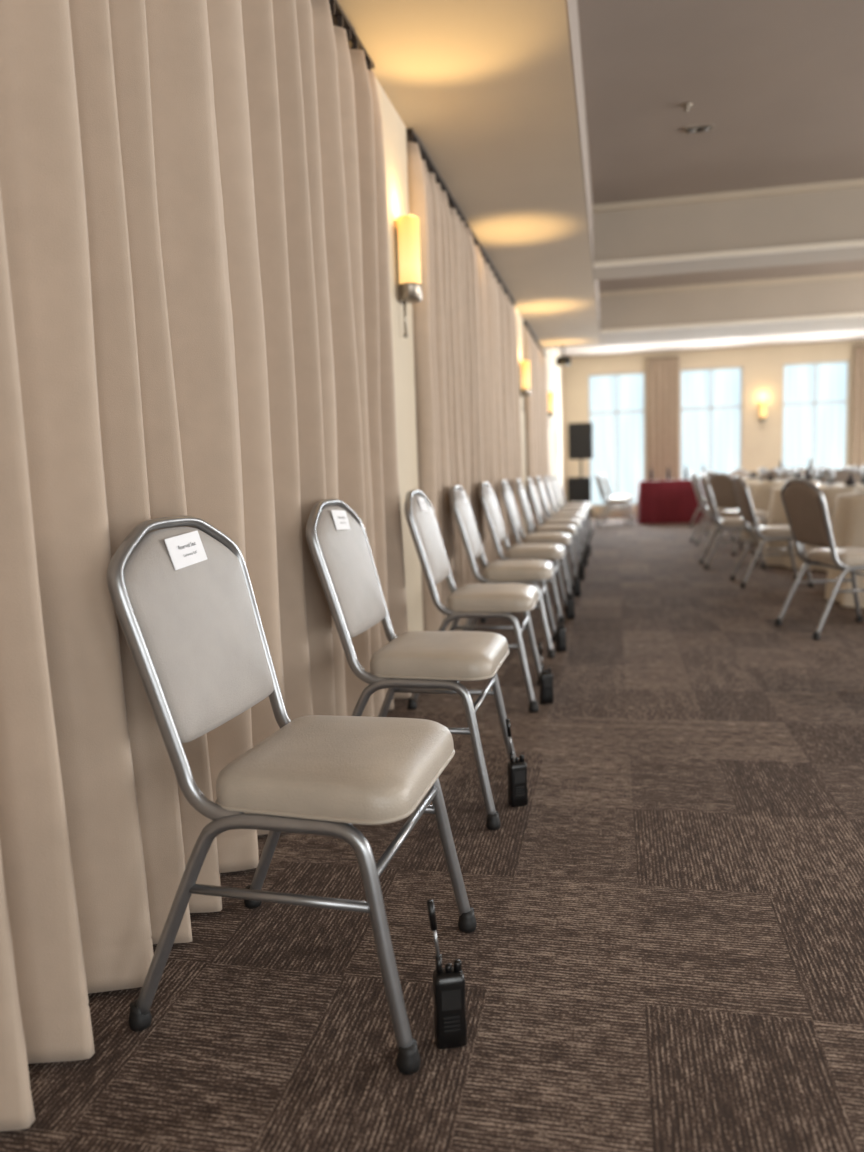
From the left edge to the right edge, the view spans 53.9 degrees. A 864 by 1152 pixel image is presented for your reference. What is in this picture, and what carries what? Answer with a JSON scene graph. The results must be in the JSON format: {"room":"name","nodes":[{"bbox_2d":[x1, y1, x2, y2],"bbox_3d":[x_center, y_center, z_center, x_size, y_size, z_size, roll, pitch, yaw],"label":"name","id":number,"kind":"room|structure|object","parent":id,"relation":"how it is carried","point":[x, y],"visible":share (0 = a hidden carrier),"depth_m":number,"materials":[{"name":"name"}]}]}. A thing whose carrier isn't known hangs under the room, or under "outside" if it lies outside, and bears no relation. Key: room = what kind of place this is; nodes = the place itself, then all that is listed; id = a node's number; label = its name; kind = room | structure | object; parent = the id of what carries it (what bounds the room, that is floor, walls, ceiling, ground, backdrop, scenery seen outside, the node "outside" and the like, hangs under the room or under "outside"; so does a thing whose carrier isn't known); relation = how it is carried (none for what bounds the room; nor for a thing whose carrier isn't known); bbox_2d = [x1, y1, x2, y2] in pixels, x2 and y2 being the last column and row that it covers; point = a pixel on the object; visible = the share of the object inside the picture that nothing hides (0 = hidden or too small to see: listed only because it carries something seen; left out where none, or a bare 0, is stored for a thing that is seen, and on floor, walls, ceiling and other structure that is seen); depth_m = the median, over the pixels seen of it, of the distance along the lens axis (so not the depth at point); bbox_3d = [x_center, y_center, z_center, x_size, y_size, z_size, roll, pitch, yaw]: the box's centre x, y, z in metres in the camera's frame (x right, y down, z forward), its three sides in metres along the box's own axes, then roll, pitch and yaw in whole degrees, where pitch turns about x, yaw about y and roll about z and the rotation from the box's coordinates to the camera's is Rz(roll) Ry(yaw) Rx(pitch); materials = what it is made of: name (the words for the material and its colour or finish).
{"room":"event hall","nodes":[
{"label":"event hall","id":0,"kind":"room"},
{"bbox_2d":[0,518,863,1151],"bbox_3d":[4.905,0.073,6.434,9.500,0.001,20.900,0,7,12],"label":"floor","id":1,"kind":"structure","parent":0,"point":[664,952],"depth_m":1.83,"materials":[{"name":"carpet"}]},
{"bbox_2d":[107,516,476,1074],"bbox_3d":[-0.249,0.345,1.674,0.567,0.933,0.494,0,7,15],"label":"banquet chair","id":2,"kind":"object","parent":1,"relation":"on","point":[195,636],"visible":0.99,"depth_m":1.54,"materials":[{"name":"beige leather"}]},
{"bbox_2d":[164,530,206,569],"bbox_3d":[-0.482,-0.052,1.673,0.020,0.068,0.128,0,7,14],"label":"name card","id":3,"kind":"object","parent":2,"relation":"on","point":[187,549],"visible":1,"depth_m":1.66,"materials":[{"name":"paper"}]},
{"bbox_2d":[306,499,515,829],"bbox_3d":[-0.046,0.224,2.630,0.567,0.933,0.494,0,7,13],"label":"banquet chair","id":4,"kind":"object","parent":1,"relation":"on","point":[428,662],"visible":0.91,"depth_m":2.48,"materials":[{"name":"beige leather"}]},
{"bbox_2d":[331,510,350,529],"bbox_3d":[-0.279,-0.172,2.623,0.020,0.068,0.128,0,7,14],"label":"name card","id":5,"kind":"object","parent":4,"relation":"on","point":[340,518],"visible":1,"depth_m":2.61,"materials":[{"name":"paper"}]},
{"bbox_2d":[427,899,466,1048],"bbox_3d":[0.025,0.692,1.489,0.062,0.271,0.043,-3,7,-9],"label":"radio","id":6,"kind":"object","parent":1,"relation":"on","point":[450,1025],"visible":1,"depth_m":1.48,"materials":[{"name":"black plastic"}]},
{"bbox_2d":[404,490,540,712],"bbox_3d":[0.197,0.079,3.770,0.567,0.933,0.494,-1,7,12],"label":"banquet chair","id":7,"kind":"object","parent":1,"relation":"on","point":[497,600],"visible":0.94,"depth_m":3.60,"materials":[{"name":"beige leather"}]},
{"bbox_2d":[418,497,427,510],"bbox_3d":[-0.038,-0.316,3.753,0.020,0.069,0.128,0,7,13],"label":"name card","id":8,"kind":"object","parent":7,"relation":"on","point":[422,502],"visible":1,"depth_m":3.74,"materials":[{"name":"paper"}]},
{"bbox_2d":[450,485,555,657],"bbox_3d":[0.412,-0.050,4.779,0.567,0.933,0.494,-1,7,11],"label":"banquet chair","id":9,"kind":"object","parent":1,"relation":"on","point":[499,571],"visible":0.87,"depth_m":4.60,"materials":[{"name":"beige leather"}]},
{"bbox_2d":[461,491,466,502],"bbox_3d":[0.182,-0.448,4.790,0.020,0.066,0.127,-1,7,10],"label":"name card","id":10,"kind":"object","parent":9,"relation":"on","point":[462,492],"visible":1,"depth_m":4.77,"materials":[{"name":"paper"}]},
{"bbox_2d":[506,719,527,806],"bbox_3d":[0.251,0.557,2.551,0.062,0.271,0.043,-4,7,-17],"label":"radio","id":11,"kind":"object","parent":1,"relation":"on","point":[517,769],"visible":1,"depth_m":2.54,"materials":[{"name":"black plastic"}]},
{"bbox_2d":[479,482,565,622],"bbox_3d":[0.631,-0.180,5.808,0.567,0.933,0.494,0,7,13],"label":"banquet chair","id":12,"kind":"object","parent":1,"relation":"on","point":[545,552],"visible":0.84,"depth_m":5.64,"materials":[{"name":"beige leather"}]},
{"bbox_2d":[487,487,492,495],"bbox_3d":[0.397,-0.577,5.801,0.020,0.061,0.124,0,7,13],"label":"name card","id":13,"kind":"object","parent":12,"relation":"on","point":[488,488],"visible":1,"depth_m":5.78,"materials":[{"name":"paper"}]},
{"bbox_2d":[500,480,572,596],"bbox_3d":[0.850,-0.311,6.837,0.567,0.933,0.494,-1,7,11],"label":"banquet chair","id":14,"kind":"object","parent":1,"relation":"on","point":[563,539],"visible":0.81,"depth_m":6.66,"materials":[{"name":"beige leather"}]},
{"bbox_2d":[538,642,553,704],"bbox_3d":[0.487,0.416,3.658,0.062,0.271,0.043,-4,7,-17],"label":"radio","id":15,"kind":"object","parent":1,"relation":"on","point":[546,696],"visible":1,"depth_m":3.65,"materials":[{"name":"black plastic"}]},
{"bbox_2d":[515,479,577,578],"bbox_3d":[1.067,-0.441,7.856,0.567,0.933,0.494,-1,7,10],"label":"banquet chair","id":16,"kind":"object","parent":1,"relation":"on","point":[555,528],"visible":0.73,"depth_m":7.67,"materials":[{"name":"beige leather"}]},
{"bbox_2d":[526,477,581,564],"bbox_3d":[1.284,-0.570,8.875,0.567,0.933,0.494,0,7,12],"label":"banquet chair","id":17,"kind":"object","parent":1,"relation":"on","point":[576,522],"visible":0.69,"depth_m":8.70,"materials":[{"name":"silver metal"}]},
{"bbox_2d":[536,476,585,553],"bbox_3d":[1.512,-0.706,9.943,0.567,0.933,0.494,0,7,13],"label":"banquet chair","id":18,"kind":"object","parent":1,"relation":"on","point":[540,487],"visible":0.66,"depth_m":9.77,"materials":[{"name":"beige leather"}]},
{"bbox_2d":[555,604,566,652],"bbox_3d":[0.706,0.285,4.686,0.062,0.271,0.043,-6,8,-29],"label":"radio","id":19,"kind":"object","parent":1,"relation":"on","point":[561,646],"visible":1,"depth_m":4.68,"materials":[{"name":"black plastic"}]},
{"bbox_2d":[544,475,588,543],"bbox_3d":[1.749,-0.848,11.059,0.567,0.933,0.494,-1,7,11],"label":"banquet chair","id":20,"kind":"object","parent":1,"relation":"on","point":[547,484],"visible":0.68,"depth_m":10.87,"materials":[{"name":"beige leather"}]},
{"bbox_2d":[565,579,574,618],"bbox_3d":[0.925,0.155,5.716,0.062,0.271,0.043,-3,7,-13],"label":"radio","id":21,"kind":"object","parent":1,"relation":"on","point":[570,603],"visible":1,"depth_m":5.71,"materials":[{"name":"black plastic"}]},
{"bbox_2d":[550,475,590,540],"bbox_3d":[1.976,-0.983,12.127,0.567,0.933,0.494,0,7,12],"label":"banquet chair","id":22,"kind":"object","parent":1,"relation":"on","point":[553,483],"visible":0.6,"depth_m":11.95,"materials":[{"name":"silver metal"}]},
{"bbox_2d":[555,474,592,534],"bbox_3d":[2.204,-1.119,13.194,0.567,0.933,0.494,-1,7,12],"label":"banquet chair","id":23,"kind":"object","parent":1,"relation":"on","point":[556,475],"visible":0.65,"depth_m":13.01,"materials":[{"name":"silver metal"}]},
{"bbox_2d":[572,562,580,595],"bbox_3d":[1.144,0.024,6.745,0.062,0.271,0.043,-3,7,-11],"label":"radio","id":24,"kind":"object","parent":1,"relation":"on","point":[576,582],"visible":1,"depth_m":6.73,"materials":[{"name":"black plastic"}]},
{"bbox_2d":[567,477,590,525],"bbox_3d":[2.612,-1.317,15.034,0.400,0.860,0.412,0,7,12],"label":"speaker","id":25,"kind":"object","parent":1,"relation":"on","point":[579,488],"visible":0.57,"depth_m":14.81},
{"bbox_2d":[578,550,584,578],"bbox_3d":[1.361,-0.105,7.763,0.062,0.271,0.043,-6,8,-31],"label":"radio","id":26,"kind":"object","parent":1,"relation":"on","point":[581,567],"visible":0.96,"depth_m":7.75,"materials":[{"name":"black plastic"}]},
{"bbox_2d":[568,422,596,519],"bbox_3d":[2.790,-1.911,15.790,0.571,1.831,0.532,0,7,12],"label":"speaker","id":27,"kind":"object","parent":1,"relation":"on","point":[580,435],"visible":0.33,"depth_m":15.60},
{"bbox_2d":[582,540,587,565],"bbox_3d":[1.578,-0.235,8.783,0.062,0.271,0.043,-4,7,-14],"label":"radio","id":28,"kind":"object","parent":1,"relation":"on","point":[584,555],"visible":0.93,"depth_m":8.77,"materials":[{"name":"black plastic"}]},
{"bbox_2d":[586,532,590,555],"bbox_3d":[1.805,-0.371,9.849,0.062,0.271,0.043,-6,8,-32],"label":"radio","id":29,"kind":"object","parent":1,"relation":"on","point":[588,545],"visible":0.88,"depth_m":9.84,"materials":[{"name":"black plastic"}]},
{"bbox_2d":[595,474,630,525],"bbox_3d":[3.172,-1.344,14.916,0.567,0.905,0.494,-1,7,4],"label":"dining chair","id":30,"kind":"object","parent":1,"relation":"on","point":[609,501],"visible":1,"depth_m":14.73,"materials":[{"name":"beige leather"}]},
{"bbox_2d":[602,473,634,522],"bbox_3d":[3.487,-1.474,15.915,0.567,0.905,0.494,-1,7,6],"label":"dining chair","id":31,"kind":"object","parent":1,"relation":"on","point":[605,480],"visible":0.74,"depth_m":15.74,"materials":[{"name":"silver metal"}]},
{"bbox_2d":[647,356,678,480],"bbox_3d":[4.516,-2.705,16.622,0.602,3.088,0.075,0,7,12],"label":"drape","id":32,"kind":"object","parent":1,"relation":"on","point":[662,372],"visible":0.7,"depth_m":16.57,"materials":[{"name":"fabric"}]},
{"bbox_2d":[637,465,719,523],"bbox_3d":[4.367,-1.460,15.112,1.415,0.990,0.856,0,7,12],"label":"buffet table","id":33,"kind":"object","parent":1,"relation":"on","point":[669,500],"visible":0.77,"depth_m":14.78,"materials":[{"name":"red fabric"}]},
{"bbox_2d":[690,471,706,526],"bbox_3d":[4.514,-1.269,13.921,0.567,0.905,0.494,0,7,18],"label":"dining chair","id":34,"kind":"object","parent":1,"relation":"on","point":[698,509],"visible":0.13,"depth_m":13.80,"materials":[{"name":"silver metal"}]},
{"bbox_2d":[698,472,715,535],"bbox_3d":[4.061,-1.010,11.888,0.567,0.905,0.494,2,8,29],"label":"dining chair","id":35,"kind":"object","parent":1,"relation":"on","point":[701,473],"visible":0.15,"depth_m":12.04,"materials":[{"name":"silver metal"}]},
{"bbox_2d":[700,471,721,532],"bbox_3d":[4.393,-1.121,12.724,0.567,0.905,0.494,-4,7,-16],"label":"dining chair","id":36,"kind":"object","parent":1,"relation":"on","point":[709,473],"visible":0.11,"depth_m":12.62,"materials":[{"name":"silver metal"}]},
{"bbox_2d":[690,473,739,544],"bbox_3d":[3.618,-0.872,10.864,0.567,0.905,0.494,-1,7,9],"label":"dining chair","id":37,"kind":"object","parent":1,"relation":"on","point":[696,483],"visible":0.67,"depth_m":10.72,"materials":[{"name":"silver metal"}]},
{"bbox_2d":[699,475,765,568],"bbox_3d":[2.933,-0.544,8.321,0.567,0.905,0.494,0,7,12],"label":"dining chair","id":38,"kind":"object","parent":1,"relation":"on","point":[727,523],"visible":0.88,"depth_m":8.15,"materials":[{"name":"silver metal"}]},
{"bbox_2d":[704,473,766,555],"bbox_3d":[3.447,-0.712,9.577,0.567,0.905,0.494,-5,7,-22],"label":"dining chair","id":39,"kind":"object","parent":1,"relation":"on","point":[721,484],"visible":0.55,"depth_m":9.45,"materials":[{"name":"silver metal"}]},
{"bbox_2d":[728,469,749,478],"bbox_3d":[5.488,-1.399,14.733,0.494,0.905,0.567,-4,7,-20],"label":"dining chair","id":40,"kind":"object","parent":1,"relation":"on","point":[744,474],"visible":0.19,"depth_m":14.91,"materials":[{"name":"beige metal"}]},
{"bbox_2d":[730,475,813,587],"bbox_3d":[2.801,-0.385,7.030,0.567,0.905,0.494,-1,7,9],"label":"dining chair","id":41,"kind":"object","parent":1,"relation":"on","point":[766,532],"visible":0.87,"depth_m":6.88,"materials":[{"name":"silver metal"}]},
{"bbox_2d":[758,469,793,481],"bbox_3d":[4.946,-1.074,12.175,0.494,0.905,0.567,2,8,27],"label":"dining chair","id":42,"kind":"object","parent":1,"relation":"on","point":[765,475],"visible":0.12,"depth_m":11.91,"materials":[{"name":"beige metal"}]},
{"bbox_2d":[744,460,826,483],"bbox_3d":[5.668,-1.305,13.376,1.864,1.030,1.872,-4,7,-18],"label":"round banquet table","id":43,"kind":"object","parent":1,"relation":"on","point":[753,477],"visible":0.17,"depth_m":13.34,"materials":[{"name":"beige fabric"}]},
{"bbox_2d":[795,467,806,476],"bbox_3d":[6.281,-1.407,14.585,0.494,0.905,0.567,1,8,25],"label":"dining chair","id":44,"kind":"object","parent":1,"relation":"on","point":[804,468],"visible":0.02,"depth_m":14.71,"materials":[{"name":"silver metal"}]},
{"bbox_2d":[741,459,863,542],"bbox_3d":[4.922,-0.969,10.789,1.864,1.030,1.872,1,7,22],"label":"round banquet table","id":45,"kind":"object","parent":1,"relation":"on","point":[760,492],"visible":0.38,"depth_m":10.60,"materials":[{"name":"beige fabric"}]},
{"bbox_2d":[763,468,863,570],"bbox_3d":[4.228,-0.640,8.237,1.872,1.030,1.864,-6,8,-28],"label":"round banquet table","id":46,"kind":"object","parent":1,"relation":"on","point":[831,489],"visible":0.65,"depth_m":8.11,"materials":[{"name":"beige fabric"}]},
{"bbox_2d":[775,478,863,639],"bbox_3d":[2.398,-0.127,4.993,0.567,0.905,0.494,-2,7,-4],"label":"dining chair","id":47,"kind":"object","parent":1,"relation":"on","point":[804,503],"visible":1,"depth_m":4.92,"materials":[{"name":"silver metal"}]},
{"bbox_2d":[819,469,860,484],"bbox_3d":[4.528,-0.737,9.484,0.494,0.905,0.567,0,7,16],"label":"dining chair","id":48,"kind":"object","parent":1,"relation":"on","point":[842,475],"visible":0.12,"depth_m":9.18,"materials":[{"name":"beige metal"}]},
{"bbox_2d":[825,490,863,607],"bbox_3d":[3.734,-0.337,5.847,1.872,1.030,1.864,0,7,12],"label":"round banquet table","id":49,"kind":"object","parent":1,"relation":"on","point":[848,518],"visible":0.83,"depth_m":5.81,"materials":[{"name":"beige fabric"}]},
{"bbox_2d":[851,345,863,468],"bbox_3d":[8.310,-2.733,15.810,0.923,3.088,0.081,0,7,13],"label":"drape","id":50,"kind":"object","parent":1,"relation":"on","point":[857,449],"visible":0.58,"depth_m":15.84,"materials":[{"name":"fabric"}]},
{"bbox_2d":[406,128,514,304],"bbox_3d":[0.361,-2.469,6.425,0.030,0.054,4.570,0,7,12],"label":"track","id":51,"kind":"object","parent":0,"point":[413,137],"visible":0.61,"depth_m":5.24,"materials":[{"name":"black metal"}]},
{"bbox_2d":[406,141,483,630],"bbox_3d":[0.092,-0.955,5.191,0.209,2.628,1.695,0,7,12],"label":"curtain","id":52,"kind":"object","parent":51,"relation":"hanging from","point":[445,320],"visible":0.72,"depth_m":4.86,"materials":[{"name":"fabric"}]},
{"bbox_2d":[472,236,523,564],"bbox_3d":[0.559,-1.237,7.415,0.198,2.628,2.873,0,7,12],"label":"curtain","id":53,"kind":"object","parent":51,"relation":"hanging from","point":[501,443],"visible":0.52,"depth_m":7.12,"materials":[{"name":"fabric"}]},
{"bbox_2d":[331,0,600,348],"bbox_3d":[0.296,-2.510,4.460,0.950,0.500,15.400,0,7,12],"label":"ceiling soffit","id":54,"kind":"structure","parent":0,"point":[492,91],"depth_m":4.22,"materials":[{"name":"white paint"}]},
{"bbox_2d":[329,0,374,69],"bbox_3d":[-0.702,-1.835,1.436,0.030,0.054,4.350,0,7,12],"label":"track","id":55,"kind":"object","parent":54,"relation":"attached to","point":[342,21],"depth_m":3.22,"materials":[{"name":"black metal"}]},
{"bbox_2d":[0,0,410,1130],"bbox_3d":[-0.672,-0.498,1.600,0.184,2.628,4.351,0,7,12],"label":"curtain","id":56,"kind":"object","parent":55,"relation":"hanging from","point":[195,304],"visible":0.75,"depth_m":1.78,"materials":[{"name":"fabric"}]},
{"bbox_2d":[523,320,545,357],"bbox_3d":[1.365,-3.068,11.142,0.030,0.054,3.050,0,7,12],"label":"track","id":57,"kind":"object","parent":54,"relation":"attached to","point":[525,323],"depth_m":10.76,"materials":[{"name":"grey metal"}]},
{"bbox_2d":[523,326,550,533],"bbox_3d":[1.388,-1.732,11.306,0.198,2.628,3.052,0,7,12],"label":"curtain","id":58,"kind":"object","parent":57,"relation":"hanging from","point":[536,404],"visible":0.61,"depth_m":10.54,"materials":[{"name":"fabric"}]},
{"bbox_2d":[375,77,563,631],"bbox_3d":[0.384,-1.531,7.193,0.265,3.300,20.800,0,7,12],"label":"wall","id":59,"kind":"structure","parent":0,"point":[394,129],"depth_m":4.16,"materials":[{"name":"paint"}]},
{"bbox_2d":[395,215,421,337],"bbox_3d":[-0.105,-1.401,4.007,0.110,0.543,0.130,0,7,12],"label":"wall sconce","id":60,"kind":"object","parent":59,"relation":"attached to","point":[407,233],"visible":1,"depth_m":3.95,"materials":[{"name":"yellow glass"}]},
{"bbox_2d":[520,360,530,411],"bbox_3d":[1.024,-2.074,9.306,0.110,0.543,0.130,0,7,12],"label":"wall sconce","id":61,"kind":"object","parent":59,"relation":"attached to","point":[525,390],"visible":1,"depth_m":9.25,"materials":[{"name":"yellow glass"}]},
{"bbox_2d":[548,392,553,427],"bbox_3d":[1.830,-2.555,13.091,0.110,0.543,0.130,0,7,12],"label":"wall sconce","id":62,"kind":"object","parent":59,"relation":"attached to","point":[550,394],"visible":0.8,"depth_m":13.03,"materials":[{"name":"yellow glass"}]},
{"bbox_2d":[556,346,570,365],"bbox_3d":[1.824,-3.053,11.793,0.200,0.270,0.200,0,7,12],"label":"projector","id":63,"kind":"object","parent":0,"point":[563,360],"depth_m":11.71,"materials":[{"name":"black plastic"}]},
{"bbox_2d":[557,0,863,357],"bbox_3d":[4.798,-3.152,6.047,9.400,0.100,20.800,0,7,12],"label":"ceiling","id":64,"kind":"structure","parent":0,"point":[780,83],"depth_m":5.25,"materials":[{"name":"paint"}]},
{"bbox_2d":[681,102,692,111],"bbox_3d":[1.566,-2.879,5.225,0.070,0.034,0.068,0,7,12],"label":"sprinkler","id":65,"kind":"object","parent":64,"relation":"attached to","point":[686,105],"visible":1,"depth_m":5.21,"materials":[{"name":"silver metal"}]},
{"bbox_2d":[684,123,713,133],"bbox_3d":[1.756,-2.937,5.589,0.180,0.019,0.100,0,7,12],"label":"recessed light","id":66,"kind":"object","parent":64,"relation":"in","point":[706,127],"visible":1,"depth_m":5.57,"materials":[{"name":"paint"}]},
{"bbox_2d":[593,179,863,333],"bbox_3d":[5.727,-3.130,8.119,8.150,0.500,3.700,0,7,12],"label":"trim","id":67,"kind":"structure","parent":64,"relation":"attached to","point":[857,183],"depth_m":7.09,"materials":[{"name":"paint"}]},
{"bbox_2d":[593,187,863,279],"bbox_3d":[5.407,-2.938,6.615,8.150,0.500,0.500,0,7,12],"label":"ceiling beam","id":68,"kind":"structure","parent":64,"relation":"attached to","point":[831,215],"depth_m":7.03,"materials":[{"name":"white paint"}]},
{"bbox_2d":[600,277,863,345],"bbox_3d":[6.223,-3.425,10.449,8.150,0.500,1.100,0,7,12],"label":"ceiling beam","id":69,"kind":"structure","parent":64,"relation":"attached to","point":[836,296],"depth_m":10.52,"materials":[{"name":"white paint"}]},
{"bbox_2d":[562,340,863,513],"bbox_3d":[6.986,-2.788,16.265,9.100,3.200,0.150,0,7,12],"label":"wall","id":70,"kind":"structure","parent":0,"point":[762,366],"depth_m":16.34,"materials":[{"name":"paint"}]},
{"bbox_2d":[591,513,636,518],"bbox_3d":[7.076,-1.241,16.358,8.985,0.100,0.015,0,7,12],"label":"baseboard","id":71,"kind":"structure","parent":70,"relation":"attached to","point":[611,515],"depth_m":17.08,"materials":[{"name":"paint"}]},
{"bbox_2d":[588,372,644,505],"bbox_3d":[3.694,-2.715,16.986,1.100,2.600,0.050,0,7,12],"label":"window","id":72,"kind":"structure","parent":70,"relation":"in","point":[616,402],"depth_m":16.98,"materials":[{"name":"grey"}]},
{"bbox_2d":[680,367,742,479],"bbox_3d":[5.445,-2.728,16.611,1.160,2.600,0.050,0,7,12],"label":"window","id":73,"kind":"structure","parent":70,"relation":"in","point":[710,398],"depth_m":16.59,"materials":[{"name":"grey"}]},
{"bbox_2d":[759,401,766,429],"bbox_3d":[6.324,-3.062,16.238,0.130,0.543,0.110,0,7,12],"label":"wall sconce","id":74,"kind":"object","parent":70,"relation":"attached to","point":[763,404],"visible":1,"depth_m":16.19,"materials":[{"name":"yellow glass"}]},
{"bbox_2d":[782,361,848,473],"bbox_3d":[7.288,-2.742,16.217,1.170,2.600,0.050,0,7,12],"label":"window","id":75,"kind":"structure","parent":70,"relation":"in","point":[815,395],"depth_m":16.19,"materials":[{"name":"grey"}]}
]}

